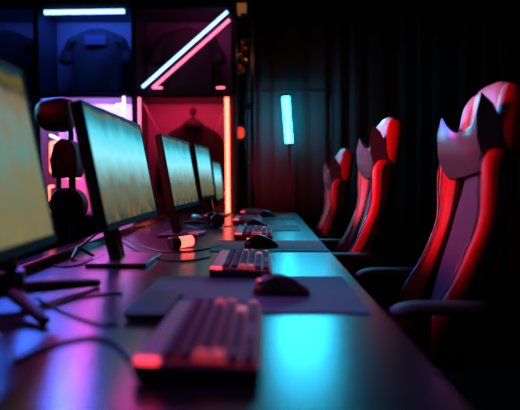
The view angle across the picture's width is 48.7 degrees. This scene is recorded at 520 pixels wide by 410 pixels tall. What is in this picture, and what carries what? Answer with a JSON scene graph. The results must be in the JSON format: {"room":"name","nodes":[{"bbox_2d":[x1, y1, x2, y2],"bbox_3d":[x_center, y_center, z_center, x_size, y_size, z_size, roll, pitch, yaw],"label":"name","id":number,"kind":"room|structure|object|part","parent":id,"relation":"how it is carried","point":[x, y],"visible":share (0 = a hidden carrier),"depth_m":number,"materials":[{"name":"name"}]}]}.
{"room":"gaming room","nodes":[
{"label":"gaming room","id":0,"kind":"room"},
{"bbox_2d":[0,0,246,212],"bbox_3d":[-0.247,-0.784,6.022,6.200,3.000,0.100,0,3,0],"label":"wall","id":1,"kind":"structure","parent":0,"point":[242,28],"depth_m":5.93,"materials":[{"name":"black paint"}]},
{"bbox_2d":[368,285,519,409],"bbox_3d":[-0.281,0.945,2.249,6.200,0.100,8.200,0,3,0],"label":"floor","id":2,"kind":"structure","parent":0,"point":[490,380],"depth_m":3.17,"materials":[{"name":"black"}]},
{"bbox_2d":[35,97,88,242],"bbox_3d":[-0.863,0.176,2.792,0.408,1.371,0.468,1,3,25],"label":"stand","id":3,"kind":"object","parent":2,"relation":"on","point":[69,205],"visible":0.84,"depth_m":2.65,"materials":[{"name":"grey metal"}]},
{"bbox_2d":[0,3,238,260],"bbox_3d":[-1.362,-0.396,4.709,2.366,2.348,0.420,0,3,0],"label":"shelving unit","id":4,"kind":"object","parent":2,"relation":"on","point":[143,24],"visible":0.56,"depth_m":4.72,"materials":[{"name":"black"}]},
{"bbox_2d":[0,25,33,92],"bbox_3d":[-2.083,-1.177,4.709,0.626,0.593,0.146,0,3,0],"label":"shirt","id":5,"kind":"object","parent":4,"relation":"on","point":[16,49],"visible":0.71,"depth_m":4.67,"materials":[{"name":"black fabric"}]},
{"bbox_3d":[-2.129,-1.226,4.878,0.739,0.671,0.012,0,3,0],"label":"panel","id":6,"kind":"part","parent":4,"relation":"part of","materials":[{"name":"grey"}]},
{"bbox_3d":[-2.129,0.389,4.955,0.739,0.603,0.012,0,3,0],"label":"panel","id":7,"kind":"part","parent":4,"relation":"part of","materials":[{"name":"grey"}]},
{"bbox_3d":[-2.129,-0.402,4.917,0.739,0.910,0.012,0,3,0],"label":"panel","id":8,"kind":"part","parent":4,"relation":"part of","materials":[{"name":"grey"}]},
{"bbox_2d":[47,97,53,199],"bbox_3d":[-1.637,-0.391,4.492,0.055,0.908,0.016,0,3,0],"label":"sign","id":9,"kind":"object","parent":4,"relation":"attached to","point":[51,186],"visible":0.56,"depth_m":4.50,"materials":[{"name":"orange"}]},
{"bbox_3d":[-1.656,-0.497,4.487,0.006,0.696,0.005,0,3,0],"label":"cord","id":10,"kind":"part","parent":9,"relation":"part of","materials":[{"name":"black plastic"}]},
{"bbox_2d":[50,131,55,171],"bbox_3d":[-1.616,-0.546,4.484,0.057,0.597,0.020,0,3,0],"label":"sign","id":11,"kind":"object","parent":4,"relation":"attached to","point":[51,142],"visible":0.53,"depth_m":4.48,"materials":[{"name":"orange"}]},
{"bbox_3d":[-1.357,0.389,4.948,0.716,0.603,0.012,0,3,0],"label":"panel","id":12,"kind":"part","parent":4,"relation":"part of","materials":[{"name":"grey"}]},
{"bbox_2d":[41,8,127,14],"bbox_3d":[-1.347,-1.486,4.417,0.660,0.048,0.040,0,3,0],"label":"tube","id":13,"kind":"object","parent":4,"relation":"attached to","point":[96,11],"visible":1,"depth_m":4.40,"materials":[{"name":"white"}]},
{"bbox_3d":[-1.357,-1.226,4.872,0.716,0.671,0.012,0,3,0],"label":"panel","id":14,"kind":"part","parent":4,"relation":"part of","materials":[{"name":"grey"}]},
{"bbox_2d":[59,23,130,92],"bbox_3d":[-1.331,-1.188,4.702,0.626,0.604,0.146,0,3,0],"label":"shirt","id":15,"kind":"object","parent":4,"relation":"on","point":[97,56],"visible":0.92,"depth_m":4.66,"materials":[{"name":"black fabric"}]},
{"bbox_2d":[84,35,105,44],"bbox_3d":[-1.331,-1.330,4.634,0.176,0.078,0.012,0,3,0],"label":"print","id":16,"kind":"object","parent":15,"relation":"attached to","point":[88,39],"depth_m":4.63,"materials":[{"name":"blue"}]},
{"bbox_3d":[-1.357,-0.402,4.911,0.716,0.910,0.012,0,3,0],"label":"panel","id":17,"kind":"part","parent":4,"relation":"part of","materials":[{"name":"purple"}]},
{"bbox_2d":[122,96,124,115],"bbox_3d":[-1.055,-0.767,4.448,0.020,0.148,0.020,0,3,0],"label":"tube","id":18,"kind":"object","parent":4,"relation":"attached to","point":[123,97],"visible":1,"depth_m":4.44,"materials":[{"name":"white plastic"}]},
{"bbox_2d":[138,95,140,124],"bbox_3d":[-0.934,-0.685,4.451,0.025,0.332,0.025,0,3,0],"label":"tube","id":19,"kind":"object","parent":4,"relation":"attached to","point":[139,96],"visible":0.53,"depth_m":4.44,"materials":[{"name":"pink"}]},
{"bbox_2d":[141,100,157,130],"bbox_3d":[-0.888,-0.720,4.629,0.012,0.228,0.226,1,3,24],"label":"strap","id":20,"kind":"object","parent":4,"relation":"attached to","point":[141,100],"visible":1,"depth_m":4.62,"materials":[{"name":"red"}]},
{"bbox_2d":[139,9,229,89],"bbox_3d":[-0.580,-1.198,4.424,0.707,0.621,0.028,0,3,0],"label":"tube","id":21,"kind":"object","parent":4,"relation":"attached to","point":[227,11],"visible":1,"depth_m":4.42,"materials":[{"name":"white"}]},
{"bbox_2d":[148,22,225,92],"bbox_3d":[-0.594,-1.188,4.695,0.638,0.604,0.146,0,3,0],"label":"shirt","id":22,"kind":"object","parent":4,"relation":"on","point":[195,74],"visible":0.88,"depth_m":4.65,"materials":[{"name":"black fabric"}]},
{"bbox_3d":[-0.588,-1.226,4.865,0.731,0.671,0.012,0,3,0],"label":"panel","id":23,"kind":"part","parent":4,"relation":"part of","materials":[{"name":"grey"}]},
{"bbox_3d":[-0.588,-0.401,4.904,0.731,0.910,0.012,0,3,0],"label":"panel","id":24,"kind":"part","parent":4,"relation":"part of","materials":[{"name":"grey"}]},
{"bbox_2d":[150,17,231,90],"bbox_3d":[-0.533,-1.163,4.425,0.643,0.564,0.025,0,3,0],"label":"tube","id":25,"kind":"object","parent":4,"relation":"attached to","point":[230,18],"visible":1,"depth_m":4.42,"materials":[{"name":"pink glass"}]},
{"bbox_2d":[155,105,230,206],"bbox_3d":[-0.547,-0.397,4.705,0.631,0.839,0.200,0,3,0],"label":"hooded jacket","id":26,"kind":"object","parent":4,"relation":"hanging from","point":[193,131],"visible":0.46,"depth_m":4.69,"materials":[{"name":"black fabric"}]},
{"bbox_2d":[215,108,224,130],"bbox_3d":[-0.312,-0.704,4.625,0.012,0.197,0.236,-1,3,-28],"label":"strap","id":27,"kind":"object","parent":4,"relation":"hanging from","point":[224,108],"visible":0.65,"depth_m":4.64,"materials":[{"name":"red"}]},
{"bbox_2d":[224,95,229,212],"bbox_3d":[-0.253,-0.385,4.459,0.048,0.932,0.040,0,3,0],"label":"tube","id":28,"kind":"object","parent":4,"relation":"attached to","point":[227,158],"visible":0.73,"depth_m":4.45,"materials":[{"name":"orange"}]},
{"bbox_2d":[0,210,470,409],"bbox_3d":[-0.202,0.511,2.148,0.890,0.778,4.000,0,3,0],"label":"desk","id":29,"kind":"object","parent":2,"relation":"on","point":[309,361],"visible":0.52,"depth_m":0.83,"materials":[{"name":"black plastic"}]},
{"bbox_2d":[0,60,100,326],"bbox_3d":[-0.465,-0.026,0.917,0.226,0.466,0.792,0,3,-2],"label":"monitor","id":30,"kind":"object","parent":29,"relation":"on","point":[26,217],"visible":1,"depth_m":1.07,"materials":[{"name":"black plastic"}]},
{"bbox_3d":[-0.423,0.175,1.028,0.030,0.053,0.185,-2,4,-40],"label":"leg","id":31,"kind":"part","parent":30,"relation":"part of","materials":[{"name":"black plastic"}]},
{"bbox_3d":[-0.425,0.167,1.208,0.030,0.053,0.251,1,3,27],"label":"leg","id":32,"kind":"part","parent":30,"relation":"part of","materials":[{"name":"black rubber"}]},
{"bbox_2d":[11,336,131,362],"bbox_3d":[-0.256,0.208,0.834,0.163,0.006,0.117,0,3,0],"label":"cable","id":33,"kind":"object","parent":29,"relation":"on","point":[122,349],"visible":1,"depth_m":0.84,"materials":[{"name":"black rubber"}]},
{"bbox_2d":[22,292,121,315],"bbox_3d":[-0.376,0.194,1.149,0.036,0.005,0.242,2,3,33],"label":"cable","id":34,"kind":"object","parent":29,"relation":"on","point":[106,293],"visible":0.87,"depth_m":1.18,"materials":[{"name":"black rubber"}]},
{"bbox_2d":[36,296,117,325],"bbox_3d":[-0.361,0.197,1.073,0.311,0.005,0.030,3,4,44],"label":"cable","id":35,"kind":"object","parent":29,"relation":"on","point":[38,298],"visible":1,"depth_m":1.02,"materials":[{"name":"black plastic"}]},
{"bbox_2d":[51,254,104,267],"bbox_3d":[-0.527,0.167,1.723,0.217,0.005,0.164,-2,4,-42],"label":"cable","id":36,"kind":"object","parent":29,"relation":"on","point":[104,254],"visible":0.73,"depth_m":1.63,"materials":[{"name":"black rubber"}]},
{"bbox_2d":[70,233,98,259],"bbox_3d":[-0.552,0.120,1.818,0.075,0.088,0.154,2,3,37],"label":"tripod","id":37,"kind":"object","parent":29,"relation":"on","point":[74,252],"visible":0.91,"depth_m":1.79,"materials":[{"name":"black metal"}]},
{"bbox_3d":[-0.567,0.147,1.763,0.012,0.038,0.051,0,3,6],"label":"leg","id":38,"kind":"part","parent":37,"relation":"part of","materials":[{"name":"black plastic"}]},
{"bbox_3d":[-0.544,0.146,1.793,0.051,0.038,0.012,-1,3,-21],"label":"leg","id":39,"kind":"part","parent":37,"relation":"part of","materials":[{"name":"black plastic"}]},
{"bbox_3d":[-0.539,0.106,1.833,0.008,0.062,0.115,1,3,27],"label":"rod","id":40,"kind":"part","parent":37,"relation":"part of","materials":[{"name":"black metal"}]},
{"bbox_3d":[-0.622,0.136,2.134,0.050,0.028,4.000,0,3,0],"label":"rail","id":41,"kind":"part","parent":29,"relation":"part of","materials":[{"name":"black plastic"}]},
{"bbox_2d":[69,99,160,267],"bbox_3d":[-0.403,-0.050,1.718,0.172,0.439,0.660,0,3,0],"label":"monitor","id":42,"kind":"object","parent":29,"relation":"on","point":[111,147],"visible":1,"depth_m":1.60,"materials":[{"name":"black plastic"}]},
{"bbox_2d":[122,241,209,261],"bbox_3d":[-0.406,0.154,1.994,0.142,0.005,0.661,-2,3,-39],"label":"cable","id":43,"kind":"object","parent":29,"relation":"on","point":[122,241],"visible":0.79,"depth_m":1.75,"materials":[{"name":"black rubber"}]},
{"bbox_2d":[122,237,219,252],"bbox_3d":[-0.418,0.147,2.148,0.548,0.005,0.262,2,3,33],"label":"cable","id":44,"kind":"object","parent":29,"relation":"on","point":[122,237],"visible":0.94,"depth_m":1.97,"materials":[{"name":"black rubber"}]},
{"bbox_2d":[154,133,206,237],"bbox_3d":[-0.342,-0.076,2.469,0.170,0.420,0.551,0,3,4],"label":"monitor","id":45,"kind":"object","parent":29,"relation":"on","point":[173,154],"visible":1,"depth_m":2.40,"materials":[{"name":"black plastic"}]},
{"bbox_2d":[167,235,193,249],"bbox_3d":[-0.280,0.133,2.035,0.094,0.048,0.045,-3,4,-43],"label":"tube","id":46,"kind":"object","parent":29,"relation":"on","point":[173,243],"visible":0.98,"depth_m":2.01,"materials":[{"name":"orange plastic"}]},
{"bbox_2d":[187,231,204,235],"bbox_3d":[-0.276,0.125,2.485,0.050,0.016,0.070,1,3,23],"label":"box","id":47,"kind":"object","parent":29,"relation":"on","point":[194,232],"visible":0.62,"depth_m":2.47,"materials":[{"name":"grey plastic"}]},
{"bbox_2d":[132,297,261,380],"bbox_3d":[-0.076,0.191,0.872,0.156,0.037,0.356,0,3,0],"label":"keyboard","id":48,"kind":"object","parent":29,"relation":"on","point":[209,340],"visible":1,"depth_m":0.76,"materials":[{"name":"black plastic"}]},
{"bbox_3d":[-0.137,0.182,0.877,0.026,0.003,0.325,0,3,0],"label":"plate","id":49,"kind":"part","parent":48,"relation":"part of","materials":[{"name":"grey plastic"}]},
{"bbox_2d":[184,144,215,223],"bbox_3d":[-0.322,-0.118,3.250,0.170,0.431,0.372,0,3,7],"label":"monitor","id":50,"kind":"object","parent":29,"relation":"on","point":[200,155],"visible":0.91,"depth_m":3.19,"materials":[{"name":"black plastic"}]},
{"bbox_2d":[191,212,224,227],"bbox_3d":[-0.274,0.075,2.930,0.154,0.072,0.182,-1,3,-17],"label":"headset","id":51,"kind":"object","parent":29,"relation":"on","point":[216,220],"visible":1,"depth_m":2.86,"materials":[{"name":"black plastic"}]},
{"bbox_2d":[205,212,215,224],"bbox_3d":[-0.257,0.071,3.017,0.072,0.072,0.026,-1,3,-17],"label":"ear cup","id":52,"kind":"object","parent":51,"relation":"on","point":[209,214],"depth_m":2.99,"materials":[{"name":"black plastic"}]},
{"bbox_2d":[210,213,224,227],"bbox_3d":[-0.212,0.078,2.867,0.072,0.072,0.026,-1,3,-17],"label":"ear cup","id":53,"kind":"object","parent":51,"relation":"on","point":[217,220],"depth_m":2.85,"materials":[{"name":"black plastic"}]},
{"bbox_2d":[186,225,231,228],"bbox_3d":[-0.267,0.111,2.910,0.244,0.005,0.184,0,3,0],"label":"cable","id":54,"kind":"object","parent":29,"relation":"on","point":[186,225],"visible":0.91,"depth_m":2.87,"materials":[{"name":"black rubber"}]},
{"bbox_2d":[202,161,229,216],"bbox_3d":[-0.294,-0.109,3.828,0.170,0.358,0.450,0,3,2],"label":"monitor","id":55,"kind":"object","parent":29,"relation":"on","point":[216,167],"visible":0.69,"depth_m":3.80,"materials":[{"name":"black plastic"}]},
{"bbox_2d":[209,248,271,277],"bbox_3d":[-0.047,0.157,1.594,0.156,0.037,0.356,0,3,0],"label":"keyboard","id":56,"kind":"object","parent":29,"relation":"on","point":[232,263],"visible":0.98,"depth_m":1.46,"materials":[{"name":"black plastic"}]},
{"bbox_3d":[-0.107,0.148,1.599,0.026,0.003,0.325,0,3,0],"label":"plate","id":57,"kind":"part","parent":56,"relation":"part of","materials":[{"name":"grey plastic"}]},
{"bbox_2d":[123,276,370,313],"bbox_3d":[-0.023,0.190,1.253,0.457,0.003,0.395,0,3,0],"label":"desk mat","id":58,"kind":"object","parent":29,"relation":"on","point":[328,294],"visible":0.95,"depth_m":1.24,"materials":[{"name":"black fabric"}]},
{"bbox_2d":[124,291,181,319],"bbox_3d":[-0.200,0.190,1.097,0.072,0.012,0.200,0,3,0],"label":"pad","id":59,"kind":"object","parent":58,"relation":"on","point":[153,305],"visible":0.86,"depth_m":1.06,"materials":[{"name":"black fabric"}]},
{"bbox_2d":[253,273,309,295],"bbox_3d":[0.045,0.168,1.223,0.124,0.044,0.062,0,3,6],"label":"computer mouse","id":60,"kind":"object","parent":58,"relation":"on","point":[273,284],"visible":1,"depth_m":1.20,"materials":[{"name":"black plastic"}]},
{"bbox_2d":[233,214,261,224],"bbox_3d":[-0.067,0.079,3.248,0.156,0.037,0.356,0,3,0],"label":"keyboard","id":61,"kind":"object","parent":29,"relation":"on","point":[239,219],"visible":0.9,"depth_m":3.13,"materials":[{"name":"black plastic"}]},
{"bbox_2d":[240,208,262,215],"bbox_3d":[-0.051,0.047,3.937,0.156,0.037,0.356,0,3,0],"label":"keyboard","id":62,"kind":"object","parent":29,"relation":"on","point":[251,211],"visible":0.81,"depth_m":3.77,"materials":[{"name":"black plastic"}]},
{"bbox_2d":[234,225,272,239],"bbox_3d":[-0.025,0.116,2.468,0.156,0.037,0.356,0,3,0],"label":"keyboard","id":63,"kind":"object","parent":29,"relation":"on","point":[241,233],"visible":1,"depth_m":2.34,"materials":[{"name":"black plastic"}]},
{"bbox_3d":[-0.086,0.107,2.473,0.026,0.003,0.325,0,3,0],"label":"plate","id":64,"kind":"part","parent":63,"relation":"part of","materials":[{"name":"grey plastic"}]},
{"bbox_2d":[235,225,300,230],"bbox_3d":[0.040,0.114,2.868,0.310,0.003,0.320,0,3,0],"label":"desk mat","id":65,"kind":"object","parent":29,"relation":"on","point":[273,227],"visible":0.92,"depth_m":2.87,"materials":[{"name":"black fabric"}]},
{"bbox_2d":[244,219,267,227],"bbox_3d":[-0.020,0.090,2.866,0.124,0.044,0.062,0,3,6],"label":"computer mouse","id":66,"kind":"object","parent":65,"relation":"on","point":[248,222],"visible":0.68,"depth_m":2.85,"materials":[{"name":"black plastic"}]},
{"bbox_2d":[209,240,329,251],"bbox_3d":[0.032,0.150,2.109,0.408,0.003,0.340,0,3,0],"label":"desk mat","id":67,"kind":"object","parent":29,"relation":"on","point":[283,245],"visible":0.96,"depth_m":2.07,"materials":[{"name":"black fabric"}]},
{"bbox_2d":[244,234,277,246],"bbox_3d":[0.005,0.128,2.067,0.124,0.044,0.062,0,3,-3],"label":"computer mouse","id":68,"kind":"object","parent":67,"relation":"on","point":[257,240],"visible":1,"depth_m":2.04,"materials":[{"name":"black plastic"}]},
{"bbox_2d":[262,216,292,218],"bbox_3d":[0.052,0.078,3.632,0.300,0.003,0.270,0,3,0],"label":"desk mat","id":69,"kind":"object","parent":29,"relation":"on","point":[276,217],"visible":0.45,"depth_m":3.59,"materials":[{"name":"black fabric"}]},
{"bbox_2d":[257,210,275,216],"bbox_3d":[0.042,0.055,3.625,0.124,0.044,0.062,0,3,-5],"label":"computer mouse","id":70,"kind":"object","parent":69,"relation":"on","point":[264,213],"visible":0.82,"depth_m":3.60,"materials":[{"name":"black plastic"}]},
{"bbox_2d":[241,0,254,208],"bbox_3d":[-0.100,-0.478,4.834,0.111,2.500,0.300,0,3,0],"label":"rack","id":71,"kind":"object","parent":2,"relation":"on","point":[246,18],"visible":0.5,"depth_m":4.69,"materials":[{"name":"black metal"}]},
{"bbox_2d":[238,126,243,139],"bbox_3d":[-0.166,-0.676,4.745,0.072,0.275,0.072,0,3,0],"label":"light","id":72,"kind":"object","parent":71,"relation":"hanging from","point":[240,129],"visible":0.73,"depth_m":4.72,"materials":[{"name":"red"}]},
{"bbox_2d":[237,3,245,15],"bbox_3d":[-0.150,-1.603,4.701,0.075,0.100,0.012,0,3,0],"label":"picture card","id":73,"kind":"object","parent":71,"relation":"on","point":[241,7],"visible":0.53,"depth_m":4.70,"materials":[{"name":"brown paper"}]},
{"bbox_2d":[238,43,246,75],"bbox_3d":[-0.141,-1.191,4.691,0.083,0.272,0.046,0,3,0],"label":"tinsel garland","id":74,"kind":"object","parent":71,"relation":"hanging from","point":[242,44],"visible":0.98,"depth_m":4.69,"materials":[{"name":"gold metal"}]},
{"bbox_2d":[282,94,292,212],"bbox_3d":[0.262,-0.105,5.006,0.395,1.723,0.349,0,3,0],"label":"lamp","id":75,"kind":"object","parent":2,"relation":"on","point":[285,97],"visible":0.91,"depth_m":5.01,"materials":[{"name":"teal plastic"}]},
{"bbox_2d":[244,89,332,208],"bbox_3d":[0.251,-0.135,5.117,0.870,1.788,0.100,0,3,0],"label":"frame","id":76,"kind":"object","parent":2,"relation":"on","point":[245,90],"visible":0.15,"depth_m":5.10,"materials":[{"name":"grey metal"}]},
{"bbox_2d":[314,148,353,251],"bbox_3d":[0.182,0.259,3.351,0.710,1.168,0.590,0,3,4],"label":"gaming chair","id":77,"kind":"object","parent":2,"relation":"on","point":[337,176],"visible":0.38,"depth_m":3.17,"materials":[{"name":"red leather"}]},
{"bbox_2d":[323,155,341,190],"bbox_3d":[0.420,-0.180,3.312,0.080,0.208,0.289,0,3,0],"label":"pillow","id":78,"kind":"object","parent":77,"relation":"on","point":[332,173],"depth_m":3.17,"materials":[{"name":"grey leather"}]},
{"bbox_3d":[0.483,-0.233,3.309,0.092,0.194,0.214,0,3,0],"label":"head panel","id":79,"kind":"part","parent":77,"relation":"part of","materials":[{"name":"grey leather"}]},
{"bbox_2d":[320,117,403,292],"bbox_3d":[0.236,0.248,2.571,0.768,1.263,0.637,0,3,4],"label":"gaming chair","id":80,"kind":"object","parent":2,"relation":"on","point":[378,164],"visible":0.51,"depth_m":2.37,"materials":[{"name":"red leather"}]},
{"bbox_3d":[0.336,0.185,2.811,0.236,0.039,0.086,0,3,1],"label":"armrest","id":81,"kind":"part","parent":80,"relation":"part of","materials":[{"name":"black plastic"}]},
{"bbox_3d":[0.332,0.210,2.288,0.236,0.039,0.086,0,3,1],"label":"armrest","id":82,"kind":"part","parent":80,"relation":"part of","materials":[{"name":"black plastic"}]},
{"bbox_3d":[0.467,0.105,2.544,0.163,0.592,0.294,0,3,0],"label":"panel","id":83,"kind":"part","parent":80,"relation":"part of","materials":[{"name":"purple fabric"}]},
{"bbox_2d":[357,125,387,178],"bbox_3d":[0.493,-0.226,2.528,0.086,0.225,0.312,0,3,0],"label":"pillow","id":84,"kind":"object","parent":80,"relation":"on","point":[367,158],"depth_m":2.38,"materials":[{"name":"grey leather"}]},
{"bbox_3d":[0.562,-0.283,2.525,0.099,0.209,0.231,0,3,0],"label":"head panel","id":85,"kind":"part","parent":80,"relation":"part of","materials":[{"name":"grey leather"}]},
{"bbox_2d":[355,82,519,395],"bbox_3d":[0.334,0.290,1.666,0.768,1.263,0.637,0,3,4],"label":"gaming chair","id":86,"kind":"object","parent":2,"relation":"on","point":[442,301],"visible":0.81,"depth_m":1.47,"materials":[{"name":"red leather"}]},
{"bbox_3d":[0.385,0.381,1.871,0.045,0.288,0.151,1,3,13],"label":"arm post","id":87,"kind":"part","parent":86,"relation":"part of","materials":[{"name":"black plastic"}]},
{"bbox_3d":[0.434,0.228,1.906,0.236,0.039,0.086,0,3,1],"label":"armrest","id":88,"kind":"part","parent":86,"relation":"part of","materials":[{"name":"black plastic"}]},
{"bbox_3d":[0.381,0.402,1.433,0.045,0.288,0.151,-1,3,-12],"label":"arm post","id":89,"kind":"part","parent":86,"relation":"part of","materials":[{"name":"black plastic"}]},
{"bbox_3d":[0.430,0.252,1.383,0.236,0.039,0.086,0,3,1],"label":"armrest","id":90,"kind":"part","parent":86,"relation":"part of","materials":[{"name":"black plastic"}]},
{"bbox_3d":[0.565,0.147,1.639,0.163,0.592,0.294,0,3,0],"label":"panel","id":91,"kind":"part","parent":86,"relation":"part of","materials":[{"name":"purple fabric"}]},
{"bbox_2d":[437,92,505,179],"bbox_3d":[0.591,-0.183,1.623,0.086,0.225,0.312,0,3,0],"label":"pillow","id":92,"kind":"object","parent":86,"relation":"on","point":[482,130],"depth_m":1.57,"materials":[{"name":"grey leather"}]},
{"bbox_3d":[0.660,-0.241,1.620,0.099,0.209,0.231,0,3,0],"label":"head panel","id":93,"kind":"part","parent":86,"relation":"part of","materials":[{"name":"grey leather"}]},
{"bbox_3d":[-0.281,-2.151,2.104,6.200,0.100,8.200,0,3,0],"label":"ceiling","id":94,"kind":"structure","parent":0,"visible":0},
{"bbox_2d":[247,0,519,284],"bbox_3d":[1.165,-0.705,5.201,2.563,2.880,0.038,0,3,0],"label":"curtain","id":95,"kind":"object","parent":94,"relation":"hanging from","point":[416,63],"visible":0.48,"depth_m":5.18,"materials":[{"name":"grey fabric"}]}
]}

